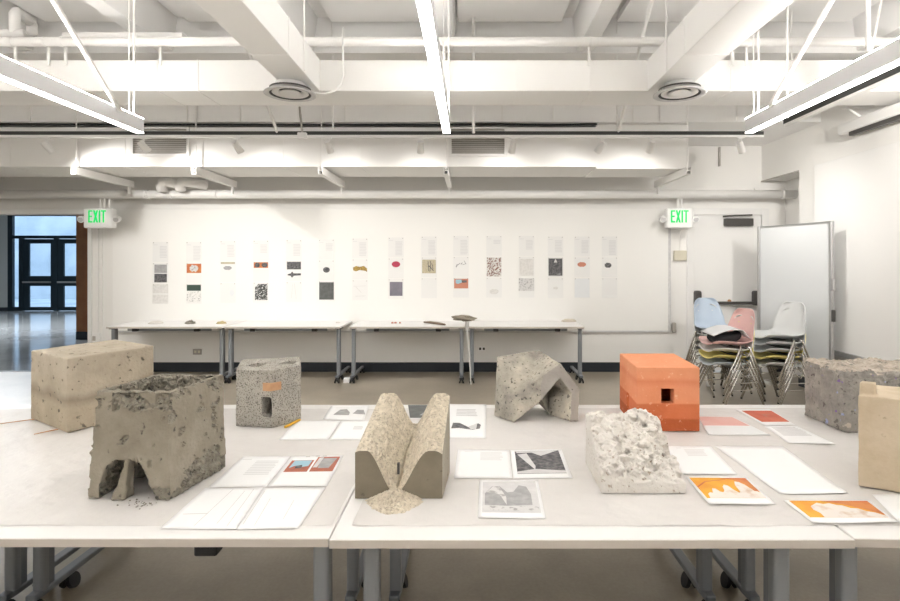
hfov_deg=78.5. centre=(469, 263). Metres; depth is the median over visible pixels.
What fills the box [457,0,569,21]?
ceiling panel
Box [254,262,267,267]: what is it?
print
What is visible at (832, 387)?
concrete block
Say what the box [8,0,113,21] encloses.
ceiling panel
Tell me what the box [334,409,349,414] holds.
print
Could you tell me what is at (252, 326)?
table
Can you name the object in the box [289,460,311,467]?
print
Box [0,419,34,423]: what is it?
wood sliver
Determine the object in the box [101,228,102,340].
conduit
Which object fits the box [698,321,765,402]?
shell chair
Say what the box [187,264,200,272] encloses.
print
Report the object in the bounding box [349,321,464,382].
table
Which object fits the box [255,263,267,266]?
print
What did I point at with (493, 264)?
sheet
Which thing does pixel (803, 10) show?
ceiling panel
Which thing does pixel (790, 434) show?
paper sheet
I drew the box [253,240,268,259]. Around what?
sheet
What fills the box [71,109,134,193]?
channel
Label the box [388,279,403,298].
sheet
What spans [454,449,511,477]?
paper sheet
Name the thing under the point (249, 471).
paper sheet
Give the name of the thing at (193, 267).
print
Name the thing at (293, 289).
sheet
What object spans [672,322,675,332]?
button
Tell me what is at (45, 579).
folding table
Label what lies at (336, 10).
ceiling panel
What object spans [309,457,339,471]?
print
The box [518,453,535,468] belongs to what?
print
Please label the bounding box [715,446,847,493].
paper sheet
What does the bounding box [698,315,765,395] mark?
shell chair
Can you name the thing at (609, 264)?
sheet
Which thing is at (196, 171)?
channel
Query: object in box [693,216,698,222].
lamp
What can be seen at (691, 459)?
paper sheet
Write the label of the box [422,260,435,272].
print
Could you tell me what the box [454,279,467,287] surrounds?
print
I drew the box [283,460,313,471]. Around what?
print
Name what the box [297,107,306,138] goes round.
junction box
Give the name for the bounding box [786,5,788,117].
rod
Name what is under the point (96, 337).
box
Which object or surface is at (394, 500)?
sand
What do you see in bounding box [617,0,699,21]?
ceiling panel
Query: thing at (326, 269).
print
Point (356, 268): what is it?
print
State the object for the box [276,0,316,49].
joist
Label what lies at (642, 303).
pinboard
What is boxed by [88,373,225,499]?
hollow cast
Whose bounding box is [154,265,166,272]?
print
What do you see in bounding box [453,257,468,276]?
sheet
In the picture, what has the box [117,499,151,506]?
crumbs
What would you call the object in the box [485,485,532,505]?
print
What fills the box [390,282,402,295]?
print
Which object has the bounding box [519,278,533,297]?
sheet
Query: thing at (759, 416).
print
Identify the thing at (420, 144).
spotlight
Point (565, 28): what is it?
beam
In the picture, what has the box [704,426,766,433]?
print
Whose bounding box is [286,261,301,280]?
sheet
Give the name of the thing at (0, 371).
trim
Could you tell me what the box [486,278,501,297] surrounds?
sheet
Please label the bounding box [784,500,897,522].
paper sheet
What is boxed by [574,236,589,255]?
sheet
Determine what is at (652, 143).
spotlight
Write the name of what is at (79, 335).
baseboard
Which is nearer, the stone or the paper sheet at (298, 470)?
the paper sheet at (298, 470)
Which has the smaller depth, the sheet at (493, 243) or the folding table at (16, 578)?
the folding table at (16, 578)
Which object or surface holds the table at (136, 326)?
on the floor
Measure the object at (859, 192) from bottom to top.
2.210 m
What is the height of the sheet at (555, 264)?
0.283 m
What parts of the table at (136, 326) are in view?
leg, under rail, leg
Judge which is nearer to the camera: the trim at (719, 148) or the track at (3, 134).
the track at (3, 134)
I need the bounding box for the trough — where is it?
[62,32,186,36]
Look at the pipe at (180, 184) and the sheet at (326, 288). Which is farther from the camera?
the sheet at (326, 288)
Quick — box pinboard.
[113,209,670,331]
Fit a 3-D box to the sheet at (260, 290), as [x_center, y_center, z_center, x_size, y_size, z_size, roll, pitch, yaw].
[-2.972,0.405,7.815,0.222,0.283,0.007,0,0,0]
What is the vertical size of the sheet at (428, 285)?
0.283 m
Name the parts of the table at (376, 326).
leg, under rail, leg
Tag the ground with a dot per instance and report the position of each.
(33, 302)
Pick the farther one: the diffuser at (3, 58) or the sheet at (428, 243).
the sheet at (428, 243)
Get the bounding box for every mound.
[148,321,163,323]
[561,319,576,321]
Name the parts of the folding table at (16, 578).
leg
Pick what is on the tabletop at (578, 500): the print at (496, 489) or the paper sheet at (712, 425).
the paper sheet at (712, 425)
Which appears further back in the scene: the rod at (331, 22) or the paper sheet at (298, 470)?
the rod at (331, 22)
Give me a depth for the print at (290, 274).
7.82 m
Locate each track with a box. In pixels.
[0,131,763,137]
[783,0,899,125]
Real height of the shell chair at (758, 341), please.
0.815 m
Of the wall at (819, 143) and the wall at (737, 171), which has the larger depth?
the wall at (737, 171)
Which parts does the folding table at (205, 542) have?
leg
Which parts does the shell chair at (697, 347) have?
leg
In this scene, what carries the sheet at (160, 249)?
attached to the pinboard
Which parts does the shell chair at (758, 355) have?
leg, leg, leg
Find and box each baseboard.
[76,332,87,339]
[153,362,619,371]
[798,375,804,387]
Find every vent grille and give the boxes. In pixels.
[130,127,189,156]
[449,127,506,156]
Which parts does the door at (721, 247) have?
kick plate, closer arm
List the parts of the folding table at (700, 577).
leg, leg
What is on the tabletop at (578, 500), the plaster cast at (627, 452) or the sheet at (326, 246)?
the plaster cast at (627, 452)
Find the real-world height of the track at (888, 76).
1.202 m
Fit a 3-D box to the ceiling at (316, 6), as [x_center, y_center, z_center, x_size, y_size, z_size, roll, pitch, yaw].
[-1.350,-2.638,0.925,11.900,0.150,14.050,0,0,0]
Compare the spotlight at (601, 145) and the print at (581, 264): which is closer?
the spotlight at (601, 145)
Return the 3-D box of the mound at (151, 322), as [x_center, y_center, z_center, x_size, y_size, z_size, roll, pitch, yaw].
[-4.255,0.788,7.451,0.200,0.036,0.160,0,0,0]
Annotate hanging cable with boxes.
[314,28,343,94]
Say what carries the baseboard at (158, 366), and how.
attached to the wall at (737, 171)
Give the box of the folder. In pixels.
[701,325,750,338]
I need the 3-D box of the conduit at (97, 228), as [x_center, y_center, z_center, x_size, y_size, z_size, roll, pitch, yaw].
[-5.303,0.167,7.835,0.026,1.620,0.026,0,0,22]
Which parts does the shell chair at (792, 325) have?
leg, leg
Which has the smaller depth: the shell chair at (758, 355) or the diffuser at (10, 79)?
the diffuser at (10, 79)
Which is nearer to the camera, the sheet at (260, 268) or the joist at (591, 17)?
the joist at (591, 17)
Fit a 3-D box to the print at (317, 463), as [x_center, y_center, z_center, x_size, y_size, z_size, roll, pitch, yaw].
[-0.612,0.801,2.223,0.018,0.001,0.116,0,0,0]
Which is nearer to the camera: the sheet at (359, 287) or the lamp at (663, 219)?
the lamp at (663, 219)
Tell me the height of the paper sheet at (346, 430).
0.002 m
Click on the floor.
(115, 573)
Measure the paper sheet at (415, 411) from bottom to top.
0.002 m
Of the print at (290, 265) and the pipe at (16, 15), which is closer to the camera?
the pipe at (16, 15)
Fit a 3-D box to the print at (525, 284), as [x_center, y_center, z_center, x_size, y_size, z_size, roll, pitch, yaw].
[0.801,0.292,7.816,0.218,0.175,0.001,0,0,0]
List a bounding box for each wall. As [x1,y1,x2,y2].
[0,146,784,361]
[0,215,6,306]
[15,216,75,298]
[76,215,87,331]
[785,178,798,374]
[799,36,899,375]
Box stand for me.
[451,315,476,383]
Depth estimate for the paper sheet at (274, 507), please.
1.81 m
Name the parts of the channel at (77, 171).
hanger rod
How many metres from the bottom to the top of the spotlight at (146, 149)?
0.177 m
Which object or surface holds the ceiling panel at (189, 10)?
attached to the ceiling at (316, 6)
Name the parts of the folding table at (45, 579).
leg, leg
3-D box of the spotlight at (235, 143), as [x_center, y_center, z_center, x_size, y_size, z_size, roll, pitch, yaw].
[-2.538,-1.292,6.008,0.080,0.176,0.142,0,0,25]
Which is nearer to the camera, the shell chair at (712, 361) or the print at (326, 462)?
the print at (326, 462)
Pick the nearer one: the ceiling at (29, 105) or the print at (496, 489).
the print at (496, 489)
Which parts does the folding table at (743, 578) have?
leg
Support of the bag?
on the shell chair at (745, 320)
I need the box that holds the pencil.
[284,419,300,427]
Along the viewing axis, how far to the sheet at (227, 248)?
7.82 m
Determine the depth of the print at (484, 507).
1.81 m
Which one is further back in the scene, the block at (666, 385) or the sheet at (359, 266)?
the sheet at (359, 266)
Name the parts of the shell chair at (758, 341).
leg, leg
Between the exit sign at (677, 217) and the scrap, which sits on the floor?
the scrap
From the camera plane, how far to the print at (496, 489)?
1.94 m
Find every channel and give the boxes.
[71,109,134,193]
[191,105,236,193]
[318,105,344,193]
[443,138,451,193]
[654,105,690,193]
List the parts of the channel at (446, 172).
hanger rod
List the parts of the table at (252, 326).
leg, under rail, leg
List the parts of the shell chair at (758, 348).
leg, leg, leg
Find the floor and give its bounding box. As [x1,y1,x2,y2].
[0,311,899,600]
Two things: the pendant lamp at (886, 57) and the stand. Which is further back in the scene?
the stand
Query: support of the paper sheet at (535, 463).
on the tabletop at (578, 500)
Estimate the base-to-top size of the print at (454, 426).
0.001 m
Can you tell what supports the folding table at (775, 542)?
on the floor
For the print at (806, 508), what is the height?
0.001 m
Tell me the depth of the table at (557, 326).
7.17 m
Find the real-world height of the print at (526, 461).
0.001 m
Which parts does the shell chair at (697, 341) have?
leg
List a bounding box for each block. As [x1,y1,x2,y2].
[31,340,153,432]
[620,353,699,430]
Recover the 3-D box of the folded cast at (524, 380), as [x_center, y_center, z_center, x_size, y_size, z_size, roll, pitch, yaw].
[0.347,0.646,2.954,0.424,0.315,0.325,0,0,0]
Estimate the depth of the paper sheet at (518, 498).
1.87 m
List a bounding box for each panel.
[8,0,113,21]
[163,0,215,21]
[319,0,419,21]
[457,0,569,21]
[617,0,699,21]
[769,0,879,21]
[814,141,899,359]
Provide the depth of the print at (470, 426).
2.71 m
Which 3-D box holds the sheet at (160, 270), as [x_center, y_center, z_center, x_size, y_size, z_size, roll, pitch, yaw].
[-4.401,0.127,7.815,0.222,0.283,0.007,0,0,0]
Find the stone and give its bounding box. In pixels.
[185,320,195,323]
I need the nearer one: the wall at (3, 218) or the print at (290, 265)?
the print at (290, 265)
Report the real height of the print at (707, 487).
0.001 m
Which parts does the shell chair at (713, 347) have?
leg, leg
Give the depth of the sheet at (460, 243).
7.82 m
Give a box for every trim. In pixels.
[0,209,83,213]
[0,371,30,371]
[718,147,720,165]
[761,170,798,181]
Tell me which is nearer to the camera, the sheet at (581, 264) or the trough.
the trough
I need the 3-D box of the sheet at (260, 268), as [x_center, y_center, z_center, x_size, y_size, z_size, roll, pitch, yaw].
[-2.972,0.106,7.815,0.222,0.283,0.007,0,0,0]
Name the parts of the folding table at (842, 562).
leg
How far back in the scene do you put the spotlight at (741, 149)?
5.98 m
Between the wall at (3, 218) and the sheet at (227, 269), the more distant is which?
the wall at (3, 218)
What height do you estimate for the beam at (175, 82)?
0.288 m
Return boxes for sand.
[365,487,422,514]
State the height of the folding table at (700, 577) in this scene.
0.733 m
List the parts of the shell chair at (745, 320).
leg, leg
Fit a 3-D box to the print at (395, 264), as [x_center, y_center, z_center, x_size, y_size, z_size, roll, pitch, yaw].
[-1.052,0.004,7.816,0.120,0.085,0.001,0,0,0]
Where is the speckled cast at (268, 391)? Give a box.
[236,357,300,427]
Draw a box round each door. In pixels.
[7,215,75,310]
[686,208,768,371]
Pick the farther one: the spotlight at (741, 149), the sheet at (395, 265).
the sheet at (395, 265)
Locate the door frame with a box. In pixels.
[88,228,92,342]
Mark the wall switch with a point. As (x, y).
(678, 255)
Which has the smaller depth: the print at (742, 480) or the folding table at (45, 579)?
the print at (742, 480)
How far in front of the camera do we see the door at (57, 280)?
18.02 m
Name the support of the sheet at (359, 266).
attached to the pinboard
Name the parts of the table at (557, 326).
leg, under rail, leg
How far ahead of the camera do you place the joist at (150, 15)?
5.16 m
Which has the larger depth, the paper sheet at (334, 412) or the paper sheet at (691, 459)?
the paper sheet at (334, 412)
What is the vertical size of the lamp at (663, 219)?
0.101 m
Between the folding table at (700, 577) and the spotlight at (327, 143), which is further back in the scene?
the spotlight at (327, 143)
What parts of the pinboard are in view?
trim, trim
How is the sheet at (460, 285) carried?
attached to the pinboard
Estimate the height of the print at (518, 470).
0.001 m
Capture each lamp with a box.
[0,0,143,132]
[77,216,83,222]
[112,216,121,222]
[416,0,449,132]
[659,216,666,222]
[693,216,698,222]
[745,0,899,132]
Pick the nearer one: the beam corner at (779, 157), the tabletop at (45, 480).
the tabletop at (45, 480)
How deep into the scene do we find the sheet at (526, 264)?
7.82 m
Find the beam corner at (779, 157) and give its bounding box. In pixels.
[761,131,798,180]
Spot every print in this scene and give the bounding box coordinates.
[152,295,167,303]
[153,284,167,292]
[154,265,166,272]
[154,274,166,281]
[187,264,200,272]
[187,285,200,290]
[187,291,200,301]
[190,265,197,271]
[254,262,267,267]
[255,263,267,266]
[255,284,266,299]
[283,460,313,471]
[287,262,300,268]
[288,272,300,276]
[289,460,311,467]
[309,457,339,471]
[313,457,323,466]
[318,458,336,467]
[323,267,329,272]
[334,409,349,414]
[353,266,366,271]
[353,410,364,413]
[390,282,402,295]
[392,261,399,266]
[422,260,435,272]
[451,423,480,429]
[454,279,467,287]
[468,424,476,428]
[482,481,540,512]
[482,505,539,510]
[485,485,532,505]
[487,486,506,503]
[490,289,498,293]
[515,450,564,473]
[515,451,553,455]
[517,469,566,472]
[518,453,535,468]
[519,278,533,290]
[577,262,585,266]
[690,478,758,497]
[700,417,749,425]
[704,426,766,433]
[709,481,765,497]
[723,478,759,491]
[743,411,788,421]
[790,501,884,516]
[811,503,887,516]
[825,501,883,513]
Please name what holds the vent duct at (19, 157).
on the channel at (77, 171)
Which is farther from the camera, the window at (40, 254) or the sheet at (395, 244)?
the window at (40, 254)
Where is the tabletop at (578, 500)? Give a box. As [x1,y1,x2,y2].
[352,408,899,525]
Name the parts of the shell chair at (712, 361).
leg, leg, leg, leg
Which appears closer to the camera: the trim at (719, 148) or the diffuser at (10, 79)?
the diffuser at (10, 79)
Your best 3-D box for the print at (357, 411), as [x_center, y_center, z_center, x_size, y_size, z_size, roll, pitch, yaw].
[-0.594,0.802,2.982,0.070,0.001,0.094,0,0,0]
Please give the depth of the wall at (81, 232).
11.20 m
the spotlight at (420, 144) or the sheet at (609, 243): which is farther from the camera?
the sheet at (609, 243)
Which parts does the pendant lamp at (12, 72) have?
brace rod, suspension rod, suspension rod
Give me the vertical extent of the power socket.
0.080 m
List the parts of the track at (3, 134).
track rail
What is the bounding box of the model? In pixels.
[858,381,899,492]
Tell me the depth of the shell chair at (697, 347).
6.53 m
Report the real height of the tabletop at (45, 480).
0.002 m
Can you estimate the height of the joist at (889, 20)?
0.350 m
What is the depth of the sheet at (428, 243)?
7.82 m
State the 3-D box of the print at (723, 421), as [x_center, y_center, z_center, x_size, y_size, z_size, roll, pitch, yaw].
[1.276,0.803,2.813,0.229,0.001,0.166,0,0,0]
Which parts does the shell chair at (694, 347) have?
leg, leg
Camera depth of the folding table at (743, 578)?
2.50 m
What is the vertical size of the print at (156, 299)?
0.127 m
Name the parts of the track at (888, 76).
hanger rod, track rail, hanger rod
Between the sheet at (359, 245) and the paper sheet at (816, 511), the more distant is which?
the sheet at (359, 245)
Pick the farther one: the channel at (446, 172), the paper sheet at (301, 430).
the channel at (446, 172)
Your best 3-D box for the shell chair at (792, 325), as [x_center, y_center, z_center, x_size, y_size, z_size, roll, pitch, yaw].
[3.389,0.829,6.064,0.531,0.815,0.591,0,0,-13]
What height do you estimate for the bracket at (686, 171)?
1.240 m
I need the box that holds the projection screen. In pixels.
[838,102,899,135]
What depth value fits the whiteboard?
6.40 m
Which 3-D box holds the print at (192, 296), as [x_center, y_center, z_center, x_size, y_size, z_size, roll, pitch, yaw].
[-3.924,0.466,7.814,0.200,0.158,0.002,0,0,0]
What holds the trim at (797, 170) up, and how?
attached to the wall at (819, 143)
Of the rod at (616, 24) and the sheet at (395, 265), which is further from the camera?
the sheet at (395, 265)
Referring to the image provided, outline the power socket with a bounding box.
[193,349,201,354]
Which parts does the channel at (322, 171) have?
hanger rod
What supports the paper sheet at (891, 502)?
on the tabletop at (578, 500)
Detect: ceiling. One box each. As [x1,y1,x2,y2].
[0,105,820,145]
[7,0,625,17]
[29,105,807,121]
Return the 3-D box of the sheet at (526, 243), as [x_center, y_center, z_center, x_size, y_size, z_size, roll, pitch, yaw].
[0.803,-0.257,7.815,0.222,0.283,0.007,0,0,0]
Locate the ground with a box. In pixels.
[15,299,75,306]
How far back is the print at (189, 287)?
7.82 m
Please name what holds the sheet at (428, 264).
attached to the pinboard
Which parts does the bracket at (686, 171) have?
hanger rod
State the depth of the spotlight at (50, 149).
5.99 m
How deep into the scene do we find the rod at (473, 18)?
5.49 m
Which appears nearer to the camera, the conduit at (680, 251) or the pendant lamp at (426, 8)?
the pendant lamp at (426, 8)
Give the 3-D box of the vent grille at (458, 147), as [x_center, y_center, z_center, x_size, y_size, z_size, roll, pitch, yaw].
[0.095,-1.452,6.527,0.692,0.347,0.025,0,0,0]
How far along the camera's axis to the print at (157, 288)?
7.82 m
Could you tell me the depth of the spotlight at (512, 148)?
5.98 m
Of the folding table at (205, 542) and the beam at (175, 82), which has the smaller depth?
the folding table at (205, 542)
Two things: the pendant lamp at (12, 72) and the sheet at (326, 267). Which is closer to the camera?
the pendant lamp at (12, 72)
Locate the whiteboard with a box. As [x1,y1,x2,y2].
[754,221,835,385]
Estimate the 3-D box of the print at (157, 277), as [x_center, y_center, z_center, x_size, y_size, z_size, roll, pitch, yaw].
[-4.396,0.199,7.814,0.178,0.122,0.003,0,0,0]
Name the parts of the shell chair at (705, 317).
leg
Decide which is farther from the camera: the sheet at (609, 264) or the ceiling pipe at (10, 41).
the sheet at (609, 264)
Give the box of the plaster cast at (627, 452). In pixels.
[585,408,685,492]
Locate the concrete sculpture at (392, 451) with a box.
[355,393,449,498]
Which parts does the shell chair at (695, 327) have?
leg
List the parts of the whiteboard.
post, rail, post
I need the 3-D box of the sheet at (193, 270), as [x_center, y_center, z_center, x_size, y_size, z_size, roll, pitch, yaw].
[-3.924,0.127,7.815,0.222,0.283,0.007,0,0,0]
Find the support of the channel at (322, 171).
hanging from the beam at (565, 28)
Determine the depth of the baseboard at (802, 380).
6.88 m
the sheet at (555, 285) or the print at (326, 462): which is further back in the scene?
the sheet at (555, 285)
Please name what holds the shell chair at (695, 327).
on the shell chair at (694, 347)
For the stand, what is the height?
0.885 m
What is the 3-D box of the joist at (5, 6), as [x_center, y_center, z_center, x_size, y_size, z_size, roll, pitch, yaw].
[-4.625,-2.388,-0.140,0.258,0.350,11.720,0,0,0]
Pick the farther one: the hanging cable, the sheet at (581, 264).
the sheet at (581, 264)
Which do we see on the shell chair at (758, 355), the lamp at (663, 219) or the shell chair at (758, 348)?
the shell chair at (758, 348)
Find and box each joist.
[0,0,36,50]
[83,0,176,50]
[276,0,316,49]
[434,0,456,50]
[573,0,621,50]
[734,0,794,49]
[853,0,899,50]
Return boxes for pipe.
[0,7,37,36]
[0,36,897,65]
[0,177,797,198]
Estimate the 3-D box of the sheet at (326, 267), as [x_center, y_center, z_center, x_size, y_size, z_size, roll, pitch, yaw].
[-2.040,0.089,7.815,0.222,0.283,0.007,0,0,0]
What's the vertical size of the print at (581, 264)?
0.067 m
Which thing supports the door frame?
attached to the wall at (737, 171)
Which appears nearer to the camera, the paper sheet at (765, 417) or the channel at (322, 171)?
the paper sheet at (765, 417)
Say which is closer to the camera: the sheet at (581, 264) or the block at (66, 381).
the block at (66, 381)
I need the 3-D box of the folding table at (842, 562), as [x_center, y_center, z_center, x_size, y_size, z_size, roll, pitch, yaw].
[1.905,1.174,1.953,1.532,0.733,0.791,0,0,2]
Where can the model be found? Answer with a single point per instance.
(878, 405)
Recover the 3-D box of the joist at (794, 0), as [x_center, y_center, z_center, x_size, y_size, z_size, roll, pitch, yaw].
[2.650,-2.388,-0.140,0.258,0.350,11.720,0,0,0]
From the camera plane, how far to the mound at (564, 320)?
7.66 m
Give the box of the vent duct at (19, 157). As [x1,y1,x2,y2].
[0,124,688,176]
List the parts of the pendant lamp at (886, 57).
suspension rod, suspension rod, brace rod, rod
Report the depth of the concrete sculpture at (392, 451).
1.94 m
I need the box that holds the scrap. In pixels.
[343,377,350,382]
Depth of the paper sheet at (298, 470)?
2.13 m
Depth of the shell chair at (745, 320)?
6.04 m
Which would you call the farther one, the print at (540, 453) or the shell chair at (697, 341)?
the shell chair at (697, 341)
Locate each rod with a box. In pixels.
[246,50,277,132]
[331,22,333,130]
[472,17,474,132]
[616,24,617,130]
[617,0,653,131]
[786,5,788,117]
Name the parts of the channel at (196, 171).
hanger rod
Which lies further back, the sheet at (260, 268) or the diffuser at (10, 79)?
the sheet at (260, 268)
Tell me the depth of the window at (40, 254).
24.00 m
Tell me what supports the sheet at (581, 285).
attached to the pinboard
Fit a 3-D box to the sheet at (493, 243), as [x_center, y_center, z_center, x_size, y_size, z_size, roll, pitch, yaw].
[0.341,-0.257,7.815,0.222,0.283,0.007,0,0,0]
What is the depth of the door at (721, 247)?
7.86 m
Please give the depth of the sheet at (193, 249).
7.82 m
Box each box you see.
[92,333,100,342]
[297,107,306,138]
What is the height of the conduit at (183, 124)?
0.036 m
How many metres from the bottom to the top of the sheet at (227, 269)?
0.283 m
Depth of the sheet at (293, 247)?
7.82 m
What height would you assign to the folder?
0.124 m
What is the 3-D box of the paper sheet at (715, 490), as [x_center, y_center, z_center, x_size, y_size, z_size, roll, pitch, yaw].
[0.919,0.800,1.953,0.243,0.004,0.242,0,0,0]
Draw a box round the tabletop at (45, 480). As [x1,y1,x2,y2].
[0,408,373,525]
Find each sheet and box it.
[152,242,167,261]
[152,263,167,282]
[152,284,167,303]
[161,487,262,528]
[186,242,201,261]
[186,263,201,282]
[186,284,201,303]
[209,456,289,486]
[220,241,235,260]
[220,262,235,281]
[237,487,325,528]
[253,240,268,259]
[253,261,268,280]
[253,283,268,301]
[267,455,342,486]
[279,421,339,439]
[286,240,301,259]
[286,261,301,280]
[286,282,301,301]
[319,239,333,258]
[319,260,333,279]
[319,281,333,300]
[323,406,368,419]
[329,421,368,439]
[352,238,367,257]
[352,259,367,278]
[352,280,367,299]
[388,237,403,256]
[388,258,403,277]
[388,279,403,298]
[408,405,426,418]
[421,236,436,255]
[421,257,436,276]
[421,278,436,297]
[450,404,485,437]
[453,236,468,255]
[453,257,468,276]
[453,278,468,297]
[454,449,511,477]
[478,479,545,518]
[486,236,501,255]
[486,257,501,276]
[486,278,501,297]
[510,449,572,478]
[519,236,533,255]
[519,257,533,276]
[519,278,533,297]
[548,236,562,255]
[548,257,562,276]
[548,278,562,297]
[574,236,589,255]
[574,257,589,276]
[574,278,589,297]
[602,236,616,255]
[602,257,616,276]
[668,446,736,474]
[685,476,774,503]
[700,416,769,434]
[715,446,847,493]
[737,410,794,425]
[765,426,834,443]
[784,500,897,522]
[872,494,899,522]
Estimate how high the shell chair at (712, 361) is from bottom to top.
0.815 m
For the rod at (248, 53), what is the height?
0.947 m
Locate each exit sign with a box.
[77,199,121,227]
[659,199,698,227]
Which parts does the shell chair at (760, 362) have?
leg, leg, leg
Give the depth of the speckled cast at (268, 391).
2.73 m
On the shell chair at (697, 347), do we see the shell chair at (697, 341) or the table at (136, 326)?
the shell chair at (697, 341)
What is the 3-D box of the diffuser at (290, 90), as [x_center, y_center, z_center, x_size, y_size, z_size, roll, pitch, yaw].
[-1.535,-1.492,4.700,0.436,0.097,0.436,0,0,0]
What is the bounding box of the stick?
[424,321,445,324]
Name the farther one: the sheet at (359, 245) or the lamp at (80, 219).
the sheet at (359, 245)
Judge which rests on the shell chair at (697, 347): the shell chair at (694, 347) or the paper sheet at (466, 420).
the shell chair at (694, 347)
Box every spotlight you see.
[40,137,55,153]
[137,137,151,153]
[231,137,243,153]
[324,137,333,153]
[417,137,423,153]
[508,137,516,153]
[594,137,606,153]
[646,137,655,153]
[736,137,745,153]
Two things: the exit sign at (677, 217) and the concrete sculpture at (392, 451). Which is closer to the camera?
the concrete sculpture at (392, 451)
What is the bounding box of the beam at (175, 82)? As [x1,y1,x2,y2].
[0,59,899,105]
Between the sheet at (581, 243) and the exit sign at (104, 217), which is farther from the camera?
the sheet at (581, 243)
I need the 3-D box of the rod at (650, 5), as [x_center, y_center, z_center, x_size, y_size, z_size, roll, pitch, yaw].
[1.648,-1.975,5.500,0.038,1.095,1.030,0,0,-4]
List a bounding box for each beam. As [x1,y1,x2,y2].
[0,18,865,59]
[0,59,899,105]
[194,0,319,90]
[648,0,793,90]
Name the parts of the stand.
support rod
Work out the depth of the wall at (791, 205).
7.67 m
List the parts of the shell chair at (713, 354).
leg, leg, leg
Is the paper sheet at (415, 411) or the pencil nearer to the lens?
the pencil
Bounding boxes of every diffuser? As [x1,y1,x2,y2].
[0,75,143,132]
[1,55,143,118]
[263,79,316,101]
[653,79,706,101]
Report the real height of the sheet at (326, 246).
0.283 m
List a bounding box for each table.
[0,405,80,600]
[0,484,354,600]
[25,405,375,600]
[106,321,244,379]
[224,321,351,382]
[329,491,854,600]
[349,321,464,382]
[389,405,715,600]
[469,321,583,382]
[700,405,804,600]
[829,525,899,600]
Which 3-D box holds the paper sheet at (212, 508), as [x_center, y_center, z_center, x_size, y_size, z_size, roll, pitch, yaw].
[-0.829,0.803,1.823,0.240,0.002,0.313,0,0,0]
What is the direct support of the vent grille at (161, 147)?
attached to the vent duct at (19, 157)
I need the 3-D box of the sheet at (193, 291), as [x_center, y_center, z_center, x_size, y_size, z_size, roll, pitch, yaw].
[-3.924,0.426,7.815,0.222,0.283,0.007,0,0,0]
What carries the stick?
on the table at (376, 326)
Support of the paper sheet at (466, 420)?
on the tabletop at (578, 500)
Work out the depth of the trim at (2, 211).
7.82 m
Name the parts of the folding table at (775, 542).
leg, leg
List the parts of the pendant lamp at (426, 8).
suspension rod, suspension rod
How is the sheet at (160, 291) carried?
attached to the pinboard
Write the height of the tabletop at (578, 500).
0.002 m
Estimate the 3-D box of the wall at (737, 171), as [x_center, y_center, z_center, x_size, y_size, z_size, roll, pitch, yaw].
[-1.350,-0.513,7.925,11.900,4.100,0.150,0,0,0]
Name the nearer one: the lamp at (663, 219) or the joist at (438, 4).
the joist at (438, 4)
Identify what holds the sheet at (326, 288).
attached to the pinboard
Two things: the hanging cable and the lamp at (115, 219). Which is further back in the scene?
the lamp at (115, 219)
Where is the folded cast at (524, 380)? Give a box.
[494,350,578,421]
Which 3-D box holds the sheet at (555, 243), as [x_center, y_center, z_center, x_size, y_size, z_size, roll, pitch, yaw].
[1.216,-0.249,7.815,0.222,0.283,0.007,0,0,0]
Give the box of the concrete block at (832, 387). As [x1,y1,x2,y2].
[802,357,899,432]
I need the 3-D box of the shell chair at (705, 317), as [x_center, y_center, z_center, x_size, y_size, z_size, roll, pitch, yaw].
[2.994,0.829,6.638,0.591,0.815,0.531,0,0,-18]
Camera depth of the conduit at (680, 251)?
7.79 m
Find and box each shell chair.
[685,298,726,371]
[687,304,748,377]
[689,310,751,384]
[691,340,752,390]
[692,346,752,397]
[698,308,765,388]
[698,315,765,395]
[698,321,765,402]
[698,337,764,404]
[740,308,806,389]
[740,315,805,396]
[740,337,805,403]
[740,344,805,404]
[741,301,809,382]
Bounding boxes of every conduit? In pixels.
[0,123,596,125]
[97,228,98,332]
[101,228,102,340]
[679,228,682,257]

